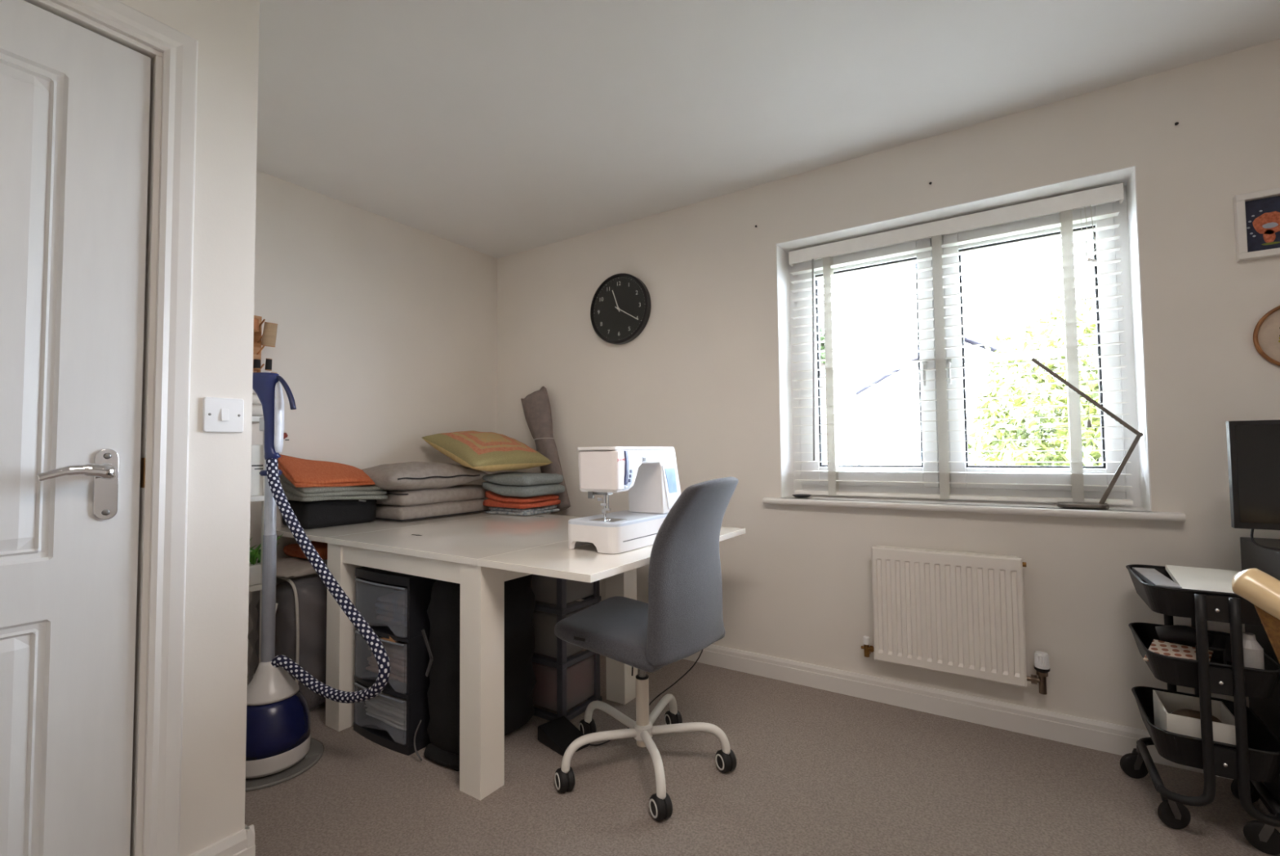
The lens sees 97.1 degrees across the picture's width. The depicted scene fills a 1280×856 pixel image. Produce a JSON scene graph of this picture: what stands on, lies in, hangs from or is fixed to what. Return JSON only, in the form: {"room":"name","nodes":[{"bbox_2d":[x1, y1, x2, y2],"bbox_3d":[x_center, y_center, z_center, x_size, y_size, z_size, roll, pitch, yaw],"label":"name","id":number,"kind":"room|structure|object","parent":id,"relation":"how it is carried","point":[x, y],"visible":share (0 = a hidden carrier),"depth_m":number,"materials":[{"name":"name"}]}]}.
{"room":"sewing room","nodes":[
{"label":"sewing room","id":0,"kind":"room"},
{"bbox_2d":[117,0,259,855],"bbox_3d":[-2.065,-0.055,0.987,1.226,2.400,1.973,-2,-3,33],"label":"wall","id":1,"kind":"structure","parent":0,"point":[214,735],"depth_m":1.41,"materials":[{"name":"paint"}]},
{"bbox_2d":[0,0,151,855],"bbox_3d":[-1.328,0.124,0.968,0.105,2.010,0.742,-2,-3,33],"label":"door","id":2,"kind":"structure","parent":1,"relation":"in","point":[75,100],"depth_m":1.19,"materials":[{"name":"paint"}]},
{"bbox_2d":[23,0,162,855],"bbox_3d":[-1.379,0.116,1.000,0.106,2.045,0.796,-2,-3,33],"label":"trim","id":3,"kind":"structure","parent":1,"relation":"attached to","point":[153,197],"depth_m":1.29,"materials":[{"name":"paint"}]},
{"bbox_2d":[49,0,198,855],"bbox_3d":[-1.328,0.085,0.967,0.017,2.103,0.912,-2,-3,33],"label":"trim","id":4,"kind":"structure","parent":1,"relation":"attached to","point":[175,266],"depth_m":1.31,"materials":[{"name":"paint"}]},
{"bbox_2d":[189,823,255,855],"bbox_3d":[-1.022,1.080,1.376,0.018,0.142,0.146,-2,-3,33],"label":"baseboard","id":5,"kind":"structure","parent":1,"relation":"attached to","point":[234,844],"depth_m":1.40,"materials":[{"name":"paint"}]},
{"bbox_2d":[202,396,244,432],"bbox_3d":[-1.041,-0.032,1.415,0.014,0.086,0.086,-2,-3,33],"label":"light switch","id":6,"kind":"object","parent":1,"relation":"attached to","point":[220,414],"visible":1,"depth_m":1.41,"materials":[{"name":"white plastic"}]},
{"bbox_2d":[244,823,254,848],"bbox_3d":[-1.491,1.101,1.761,1.223,0.142,0.018,-2,-3,33],"label":"baseboard","id":7,"kind":"structure","parent":1,"relation":"attached to","point":[250,835],"depth_m":1.43,"materials":[{"name":"paint"}]},
{"bbox_2d":[247,169,497,676],"bbox_3d":[-1.505,0.025,3.042,0.100,2.400,2.320,-2,-3,33],"label":"wall","id":8,"kind":"structure","parent":0,"point":[386,337],"depth_m":3.03,"materials":[{"name":"paint"}]},
{"bbox_2d":[247,674,254,685],"bbox_3d":[-1.481,1.171,2.906,0.018,0.098,1.944,-2,-3,33],"label":"baseboard","id":9,"kind":"structure","parent":8,"relation":"attached to","point":[249,677],"depth_m":2.52,"materials":[{"name":"paint"}]},
{"bbox_2d":[253,315,265,372],"bbox_3d":[-1.765,-0.368,2.508,0.076,0.295,0.225,-2,-3,33],"label":"rack","id":10,"kind":"object","parent":8,"relation":"attached to","point":[257,348],"visible":0.24,"depth_m":2.58,"materials":[{"name":"brown wood"}]},
{"bbox_2d":[253,317,258,332],"bbox_3d":[-1.736,-0.462,2.537,0.045,0.056,0.045,-2,-3,33],"label":"reel","id":11,"kind":"object","parent":10,"relation":"on","point":[255,320],"visible":0.41,"depth_m":2.53,"materials":[{"name":"brown wood"}]},
{"bbox_2d":[253,358,260,369],"bbox_3d":[-1.724,-0.287,2.545,0.029,0.046,0.029,-2,-3,33],"label":"reel","id":12,"kind":"object","parent":10,"relation":"on","point":[256,363],"visible":1,"depth_m":2.53,"materials":[{"name":"black plastic"}]},
{"bbox_2d":[264,358,272,370],"bbox_3d":[-1.697,-0.290,2.583,0.031,0.056,0.026,-2,-3,33],"label":"reel","id":13,"kind":"object","parent":10,"relation":"on","point":[268,361],"visible":1,"depth_m":2.57,"materials":[{"name":"black plastic"}]},
{"bbox_2d":[261,321,277,346],"bbox_3d":[-1.685,-0.425,2.572,0.078,0.116,0.055,-2,-3,33],"label":"thread cone","id":14,"kind":"object","parent":10,"relation":"on","point":[269,332],"visible":1,"depth_m":2.55,"materials":[{"name":"brown wood"}]},
{"bbox_2d":[283,422,288,439],"bbox_3d":[-1.675,0.016,2.663,0.035,0.090,0.030,0,-3,-22],"label":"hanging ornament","id":15,"kind":"object","parent":8,"relation":"hanging from","point":[286,435],"visible":0.38,"depth_m":2.66,"materials":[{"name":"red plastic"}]},
{"bbox_2d":[244,648,1279,855],"bbox_3d":[0.005,1.157,0.787,5.028,0.080,4.188,-2,-3,33],"label":"floor","id":16,"kind":"structure","parent":0,"point":[817,771],"depth_m":1.77,"materials":[{"name":"carpet"}]},
{"bbox_2d":[248,416,265,663],"bbox_3d":[-1.726,0.574,2.186,0.400,1.235,0.385,-2,-3,33],"label":"shelf unit","id":17,"kind":"object","parent":16,"relation":"on","point":[255,420],"visible":0.02,"depth_m":2.21,"materials":[{"name":"white laminate"}]},
{"bbox_2d":[250,444,263,495],"bbox_3d":[-1.628,0.167,2.225,0.226,0.200,0.215,-2,-3,33],"label":"storage box","id":18,"kind":"object","parent":17,"relation":"on","point":[256,479],"visible":0.16,"depth_m":2.21,"materials":[{"name":"white paper"}]},
{"bbox_2d":[251,464,262,469],"bbox_3d":[-1.496,0.154,2.223,0.001,0.018,0.055,-2,-3,33],"label":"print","id":19,"kind":"object","parent":18,"relation":"attached to","point":[253,466],"depth_m":2.22},
{"bbox_2d":[252,388,262,416],"bbox_3d":[-1.645,-0.114,2.211,0.237,0.139,0.281,-2,-3,33],"label":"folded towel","id":20,"kind":"object","parent":17,"relation":"on","point":[257,411],"visible":0.1,"depth_m":2.23,"materials":[{"name":"white fabric"}]},
{"bbox_2d":[248,534,281,585],"bbox_3d":[-1.550,0.518,2.222,0.205,0.185,0.239,-2,-3,33],"label":"potted plant","id":21,"kind":"object","parent":17,"relation":"on","point":[255,566],"visible":0.28,"depth_m":2.21,"materials":[{"name":"green plant"}]},
{"bbox_2d":[244,737,324,791],"bbox_3d":[-1.303,1.173,1.985,0.340,0.011,0.340,-2,-3,33],"label":"tray","id":22,"kind":"object","parent":16,"relation":"on","point":[316,750],"depth_m":1.91,"materials":[{"name":"grey plastic"}]},
{"bbox_2d":[253,576,327,707],"bbox_3d":[-1.462,0.911,2.573,0.447,0.586,0.452,-2,-3,33],"label":"bag","id":23,"kind":"object","parent":16,"relation":"on","point":[300,617],"visible":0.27,"depth_m":2.38,"materials":[{"name":"grey fabric"}]},
{"bbox_2d":[275,555,327,578],"bbox_3d":[-1.498,0.603,2.544,0.405,0.047,0.377,-2,-3,33],"label":"cloth cover","id":24,"kind":"object","parent":23,"relation":"on","point":[291,566],"visible":0.21,"depth_m":2.38,"materials":[{"name":"fabric"}]},
{"bbox_2d":[283,540,327,559],"bbox_3d":[-1.456,0.559,2.616,0.308,0.060,0.247,-2,-3,33],"label":"folded fabric","id":25,"kind":"object","parent":24,"relation":"on","point":[291,549],"visible":0.34,"depth_m":2.54,"materials":[{"name":"orange fabric"}]},
{"bbox_2d":[244,372,390,791],"bbox_3d":[-1.157,0.487,1.913,0.708,1.373,0.340,-2,-3,33],"label":"steamer","id":26,"kind":"object","parent":16,"relation":"on","point":[280,747],"visible":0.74,"depth_m":1.95,"materials":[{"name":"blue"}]},
{"bbox_2d":[353,565,436,755],"bbox_3d":[-0.905,0.871,2.260,0.354,0.632,0.330,-2,-3,33],"label":"storage drawers","id":27,"kind":"object","parent":16,"relation":"on","point":[371,583],"visible":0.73,"depth_m":2.11,"materials":[{"name":"grey plastic"}]},
{"bbox_2d":[364,691,406,730],"bbox_3d":[-0.911,1.072,2.236,0.280,0.098,0.227,-2,-3,33],"label":"lining","id":28,"kind":"object","parent":27,"relation":"in","point":[393,713],"visible":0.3,"depth_m":2.14,"materials":[{"name":"white paper"}]},
{"bbox_2d":[365,636,407,683],"bbox_3d":[-0.918,0.894,2.241,0.277,0.121,0.213,-2,-3,33],"label":"bundle","id":29,"kind":"object","parent":27,"relation":"in","point":[397,654],"visible":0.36,"depth_m":2.14,"materials":[{"name":"white paper"}]},
{"bbox_2d":[381,635,395,642],"bbox_3d":[-0.931,0.781,2.099,0.110,0.028,0.002,-2,-3,33],"label":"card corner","id":30,"kind":"object","parent":27,"relation":"in","point":[390,638],"visible":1,"depth_m":2.10,"materials":[{"name":"brown cardboard"}]},
{"bbox_2d":[374,588,407,626],"bbox_3d":[-0.906,0.708,2.251,0.236,0.108,0.198,-2,-3,33],"label":"scraps","id":31,"kind":"object","parent":27,"relation":"in","point":[392,608],"visible":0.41,"depth_m":2.18,"materials":[{"name":"grey fabric"}]},
{"bbox_2d":[413,573,537,770],"bbox_3d":[-0.607,0.855,2.146,0.240,0.648,0.448,-2,-3,33],"label":"bag","id":32,"kind":"object","parent":16,"relation":"on","point":[443,611],"visible":0.66,"depth_m":2.01,"materials":[{"name":"black fabric"}]},
{"bbox_2d":[275,511,745,799],"bbox_3d":[-0.625,0.819,2.494,1.890,0.750,1.075,-2,-3,33],"label":"table","id":33,"kind":"object","parent":16,"relation":"on","point":[479,552],"visible":0.65,"depth_m":1.98,"materials":[{"name":"paint"}]},
{"bbox_2d":[282,499,376,528],"bbox_3d":[-1.484,0.391,2.719,0.238,0.143,0.354,-2,-3,33],"label":"case","id":34,"kind":"object","parent":33,"relation":"on","point":[326,513],"visible":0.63,"depth_m":2.62,"materials":[{"name":"black fabric"}]},
{"bbox_2d":[279,473,388,501],"bbox_3d":[-1.469,0.276,2.708,0.303,0.146,0.408,-2,-3,33],"label":"folded blanket","id":35,"kind":"object","parent":34,"relation":"on","point":[291,492],"visible":0.66,"depth_m":2.58,"materials":[{"name":"grey fabric"}]},
{"bbox_2d":[277,453,375,487],"bbox_3d":[-1.492,0.198,2.694,0.279,0.155,0.390,-2,-3,33],"label":"cushion","id":36,"kind":"object","parent":35,"relation":"on","point":[301,473],"visible":0.88,"depth_m":2.63,"materials":[{"name":"orange fabric"}]},
{"bbox_2d":[375,484,490,520],"bbox_3d":[-1.156,0.395,3.085,0.392,0.158,0.575,-2,-3,33],"label":"cushion","id":37,"kind":"object","parent":33,"relation":"on","point":[462,499],"visible":0.65,"depth_m":2.89,"materials":[{"name":"grey fabric"}]},
{"bbox_2d":[362,461,488,490],"bbox_3d":[-1.177,0.256,2.994,0.440,0.156,0.600,-2,-3,33],"label":"cushion","id":38,"kind":"object","parent":37,"relation":"on","point":[412,475],"visible":0.87,"depth_m":2.82,"materials":[{"name":"grey fabric"}]},
{"bbox_2d":[484,504,559,515],"bbox_3d":[-0.655,0.452,3.171,0.306,0.041,0.287,-2,-3,33],"label":"folded fabric","id":39,"kind":"object","parent":33,"relation":"on","point":[528,511],"visible":0.75,"depth_m":3.06,"materials":[{"name":"grey fabric"}]},
{"bbox_2d":[483,490,560,508],"bbox_3d":[-0.656,0.390,3.163,0.322,0.090,0.304,-2,-3,33],"label":"folded fabric","id":40,"kind":"object","parent":39,"relation":"on","point":[495,500],"visible":0.83,"depth_m":3.06,"materials":[{"name":"fabric"}]},
{"bbox_2d":[481,471,564,497],"bbox_3d":[-0.646,0.308,3.150,0.356,0.124,0.331,-2,-3,33],"label":"folded fabric","id":41,"kind":"object","parent":40,"relation":"on","point":[522,484],"visible":0.99,"depth_m":3.03,"materials":[{"name":"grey fabric"}]},
{"bbox_2d":[422,430,552,471],"bbox_3d":[-0.866,0.127,3.219,0.505,0.232,0.533,-3,-3,40],"label":"patterned pillow","id":42,"kind":"object","parent":41,"relation":"on","point":[476,450],"visible":1,"depth_m":3.08,"materials":[{"name":"green fabric"}]},
{"bbox_2d":[520,386,570,513],"bbox_3d":[-0.574,0.125,3.426,0.441,0.766,0.096,-3,-3,43],"label":"roll","id":43,"kind":"object","parent":33,"relation":"on","point":[536,406],"visible":0.82,"depth_m":3.41,"materials":[{"name":"beige fabric"}]},
{"bbox_2d":[568,446,680,553],"bbox_3d":[-0.041,0.246,2.097,0.224,0.350,0.479,-2,-3,33],"label":"sewing machine","id":44,"kind":"object","parent":33,"relation":"on","point":[650,474],"visible":0.92,"depth_m":1.94,"materials":[{"name":"white plastic"}]},
{"bbox_2d":[530,573,601,719],"bbox_3d":[-0.401,0.867,2.473,0.388,0.647,0.260,-2,-3,33],"label":"storage drawers","id":45,"kind":"object","parent":16,"relation":"on","point":[566,675],"visible":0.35,"depth_m":2.33,"materials":[{"name":"grey plastic"}]},
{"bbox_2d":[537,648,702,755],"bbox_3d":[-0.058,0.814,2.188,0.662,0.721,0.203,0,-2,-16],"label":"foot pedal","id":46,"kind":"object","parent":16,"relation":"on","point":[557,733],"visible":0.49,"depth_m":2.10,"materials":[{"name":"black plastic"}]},
{"bbox_2d":[554,476,738,821],"bbox_3d":[0.023,0.667,1.978,0.656,0.996,0.604,-2,-3,33],"label":"office chair","id":47,"kind":"object","parent":16,"relation":"on","point":[682,616],"visible":0.99,"depth_m":1.82,"materials":[{"name":"plastic"}]},
{"bbox_2d":[1120,564,1279,853],"bbox_3d":[1.646,0.791,1.675,0.332,0.688,0.427,-2,-3,33],"label":"trolley","id":48,"kind":"object","parent":16,"relation":"on","point":[1254,759],"visible":0.88,"depth_m":1.53,"materials":[{"name":"black metal"}]},
{"bbox_2d":[1132,566,1182,587],"bbox_3d":[1.574,0.460,1.727,0.055,0.014,0.280,-2,-3,30],"label":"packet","id":49,"kind":"object","parent":48,"relation":"on","point":[1151,575],"visible":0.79,"depth_m":1.72,"materials":[{"name":"white paper"}]},
{"bbox_2d":[1142,639,1213,661],"bbox_3d":[1.570,0.664,1.650,0.127,0.035,0.130,1,-3,-37],"label":"card","id":50,"kind":"object","parent":48,"relation":"in","point":[1160,646],"visible":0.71,"depth_m":1.67,"materials":[{"name":"white paper"}]},
{"bbox_2d":[1155,624,1213,646],"bbox_3d":[1.647,0.630,1.712,0.127,0.066,0.056,-2,-3,39],"label":"gun","id":51,"kind":"object","parent":48,"relation":"in","point":[1171,633],"visible":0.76,"depth_m":1.70,"materials":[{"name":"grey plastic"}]},
{"bbox_2d":[1152,689,1235,744],"bbox_3d":[1.626,0.875,1.654,0.155,0.115,0.190,-2,-3,33],"label":"open box","id":52,"kind":"object","parent":48,"relation":"in","point":[1165,703],"visible":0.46,"depth_m":1.64,"materials":[{"name":"white cardboard"}]},
{"bbox_2d":[1171,708,1222,722],"bbox_3d":[1.618,0.871,1.640,0.121,0.097,0.089,-2,-3,33],"label":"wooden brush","id":53,"kind":"object","parent":52,"relation":"in","point":[1184,712],"visible":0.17,"depth_m":1.64,"materials":[{"name":"brown wood"}]},
{"bbox_2d":[1125,564,1262,624],"bbox_3d":[1.652,0.489,1.683,0.278,0.083,0.408,-2,-3,33],"label":"tray","id":54,"kind":"object","parent":48,"relation":"on","point":[1203,606],"depth_m":1.55,"materials":[{"name":"black metal"}]},
{"bbox_2d":[1128,622,1279,697],"bbox_3d":[1.653,0.680,1.675,0.278,0.083,0.408,-2,-3,33],"label":"tray","id":55,"kind":"object","parent":48,"relation":"on","point":[1235,679],"depth_m":1.55,"materials":[{"name":"black metal"}]},
{"bbox_2d":[1131,685,1279,782],"bbox_3d":[1.656,0.892,1.667,0.278,0.090,0.408,-2,-3,33],"label":"tray","id":56,"kind":"object","parent":48,"relation":"on","point":[1259,760],"depth_m":1.55,"materials":[{"name":"black metal"}]},
{"bbox_2d":[1195,644,1226,663],"bbox_3d":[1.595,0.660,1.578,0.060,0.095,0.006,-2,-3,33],"label":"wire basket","id":57,"kind":"object","parent":48,"relation":"in","point":[1224,650],"visible":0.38,"depth_m":1.57,"materials":[{"name":"black metal"}]},
{"bbox_2d":[1242,631,1264,669],"bbox_3d":[1.660,0.635,1.538,0.052,0.150,0.052,-2,-3,33],"label":"plastic bottle","id":58,"kind":"object","parent":48,"relation":"in","point":[1253,652],"visible":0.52,"depth_m":1.52,"materials":[{"name":"white plastic"}]},
{"bbox_3d":[1.674,0.493,1.635,0.130,0.058,0.260,-2,-3,33],"label":"box","id":59,"kind":"object","parent":48,"relation":"in","visible":0},
{"bbox_2d":[1164,564,1240,592],"bbox_3d":[1.686,0.452,1.665,0.170,0.030,0.300,-2,-3,36],"label":"paper","id":60,"kind":"object","parent":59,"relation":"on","point":[1188,577],"visible":0.5,"depth_m":1.68,"materials":[{"name":"paper"}]},
{"bbox_2d":[1231,568,1279,662],"bbox_3d":[1.285,0.665,0.800,0.625,0.878,0.454,-2,-3,33],"label":"wooden armchair","id":61,"kind":"object","parent":16,"relation":"on","point":[1255,585],"visible":1,"depth_m":0.93,"materials":[{"name":"brown wood"}]},
{"bbox_2d":[1240,536,1279,814],"bbox_3d":[2.041,0.728,1.460,0.560,0.790,0.436,-2,-3,33],"label":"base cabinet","id":62,"kind":"object","parent":16,"relation":"on","point":[1252,555],"visible":0.37,"depth_m":1.66,"materials":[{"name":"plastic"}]},
{"bbox_2d":[1226,419,1279,550],"bbox_3d":[1.916,0.153,1.476,0.540,0.362,0.180,-2,-3,33],"label":"computer monitor","id":63,"kind":"object","parent":62,"relation":"on","point":[1253,446],"visible":1,"depth_m":1.57,"materials":[{"name":"black plastic"}]},
{"bbox_2d":[256,0,1279,258],"bbox_3d":[0.021,-1.329,0.954,5.028,0.100,4.338,-2,-3,33],"label":"ceiling","id":64,"kind":"structure","parent":0,"point":[497,129],"depth_m":2.03,"materials":[{"name":"paint"}]},
{"bbox_2d":[497,39,1279,729],"bbox_3d":[1.126,-0.022,2.560,5.028,2.400,0.235,-2,-3,33],"label":"wall","id":65,"kind":"structure","parent":0,"point":[700,379],"depth_m":2.37,"materials":[{"name":"paint"}]},
{"bbox_2d":[590,272,651,344],"bbox_3d":[-0.116,-0.679,3.232,0.400,0.400,0.045,-2,-3,33],"label":"wall clock","id":66,"kind":"object","parent":65,"relation":"attached to","point":[620,308],"visible":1,"depth_m":3.22,"materials":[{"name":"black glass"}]},
{"bbox_2d":[861,545,1049,694],"bbox_3d":[1.232,0.741,2.268,0.659,0.492,0.091,-2,-3,33],"label":"radiator","id":67,"kind":"object","parent":65,"relation":"attached to","point":[955,612],"visible":1,"depth_m":2.22,"materials":[{"name":"metal"}]},
{"bbox_2d":[683,644,1233,779],"bbox_3d":[1.076,1.124,2.401,4.807,0.098,0.018,-2,-3,33],"label":"baseboard","id":68,"kind":"structure","parent":65,"relation":"attached to","point":[1102,735],"depth_m":2.29,"materials":[{"name":"paint"}]},
{"bbox_2d":[776,165,1151,511],"bbox_3d":[1.273,-0.301,2.437,1.331,1.232,0.177,-2,-3,33],"label":"window frame","id":69,"kind":"structure","parent":65,"relation":"attached to","point":[1126,175],"depth_m":2.33,"materials":[{"name":"paint"}]},
{"bbox_2d":[788,186,1141,506],"bbox_3d":[1.326,-0.288,2.516,1.330,1.251,0.118,-2,-3,33],"label":"window","id":70,"kind":"structure","parent":65,"relation":"in","point":[1133,493],"depth_m":2.45,"materials":[{"name":"white plastic"}]},
{"bbox_2d":[788,182,1133,505],"bbox_3d":[1.294,-0.297,2.463,1.284,1.208,0.074,-2,-3,33],"label":"blind","id":71,"kind":"object","parent":70,"relation":"attached to","point":[1064,205],"visible":0.98,"depth_m":2.41,"materials":[{"name":"white plastic"}]},
{"bbox_2d":[762,494,1186,521],"bbox_3d":[1.266,0.327,2.388,1.479,0.028,0.230,-2,-3,33],"label":"window sill","id":72,"kind":"structure","parent":65,"relation":"attached to","point":[1137,513],"depth_m":2.24,"materials":[{"name":"paint"}]},
{"bbox_2d":[792,493,811,497],"bbox_3d":[0.767,0.323,2.679,0.092,0.012,0.092,-2,-3,33],"label":"dish","id":73,"kind":"object","parent":72,"relation":"on","point":[793,495],"visible":1,"depth_m":2.66,"materials":[{"name":"ceramic"}]},
{"bbox_2d":[1031,357,1142,509],"bbox_3d":[1.670,0.009,2.116,0.321,0.577,0.106,-2,-3,33],"label":"desk lamp","id":74,"kind":"object","parent":72,"relation":"on","point":[1101,504],"visible":1,"depth_m":2.08,"materials":[{"name":"metal"}]},
{"bbox_2d":[1232,186,1279,262],"bbox_3d":[2.078,-0.662,1.796,0.260,0.215,0.029,-2,-3,33],"label":"framed picture","id":75,"kind":"object","parent":65,"relation":"attached to","point":[1256,214],"visible":1,"depth_m":1.84,"materials":[{"name":"paint"}]},
{"bbox_2d":[1244,195,1279,252],"bbox_3d":[2.082,-0.662,1.802,0.218,0.173,0.004,-2,-3,33],"label":"artwork","id":76,"kind":"object","parent":75,"relation":"attached to","point":[1263,213],"depth_m":1.84},
{"bbox_2d":[1253,305,1279,365],"bbox_3d":[2.089,-0.295,1.782,0.218,0.218,0.016,-2,-3,33],"label":"hoop","id":77,"kind":"object","parent":65,"relation":"attached to","point":[1266,333],"visible":1,"depth_m":1.82,"materials":[{"name":"brown wood"}]},
{"label":"outside","id":78,"kind":"structure","parent":0,"visible":0},
{"bbox_3d":[17.411,4.649,26.225,60.000,0.100,56.800,-2,-3,33],"label":"ground","id":79,"kind":"structure","parent":78,"visible":0},
{"bbox_2d":[820,327,836,464],"bbox_3d":[1.977,1.384,6.174,0.441,5.101,0.504,-1,-2,3],"label":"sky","id":80,"kind":"structure","parent":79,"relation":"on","point":[822,335],"depth_m":6.15,"materials":[{"name":"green plant"}]},
{"bbox_2d":[819,297,871,464],"bbox_3d":[1.743,0.779,8.737,3.070,6.500,2.650,-2,-3,33],"label":"brick building","id":81,"kind":"structure","parent":79,"relation":"on","point":[843,449],"depth_m":8.48,"materials":[{"name":"white brick"}]},
{"bbox_2d":[855,327,1101,465],"bbox_3d":[9.176,1.042,15.722,7.656,6.403,8.200,-2,-3,33],"label":"house","id":82,"kind":"structure","parent":79,"relation":"on","point":[909,437],"depth_m":13.30,"materials":[{"name":"tile"}]},
{"bbox_2d":[967,277,1102,466],"bbox_3d":[4.182,1.245,5.159,2.430,5.245,2.416,-1,-2,-1],"label":"tree","id":83,"kind":"object","parent":79,"relation":"on","point":[1010,435],"visible":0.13,"depth_m":5.21,"materials":[{"name":"green plant"}]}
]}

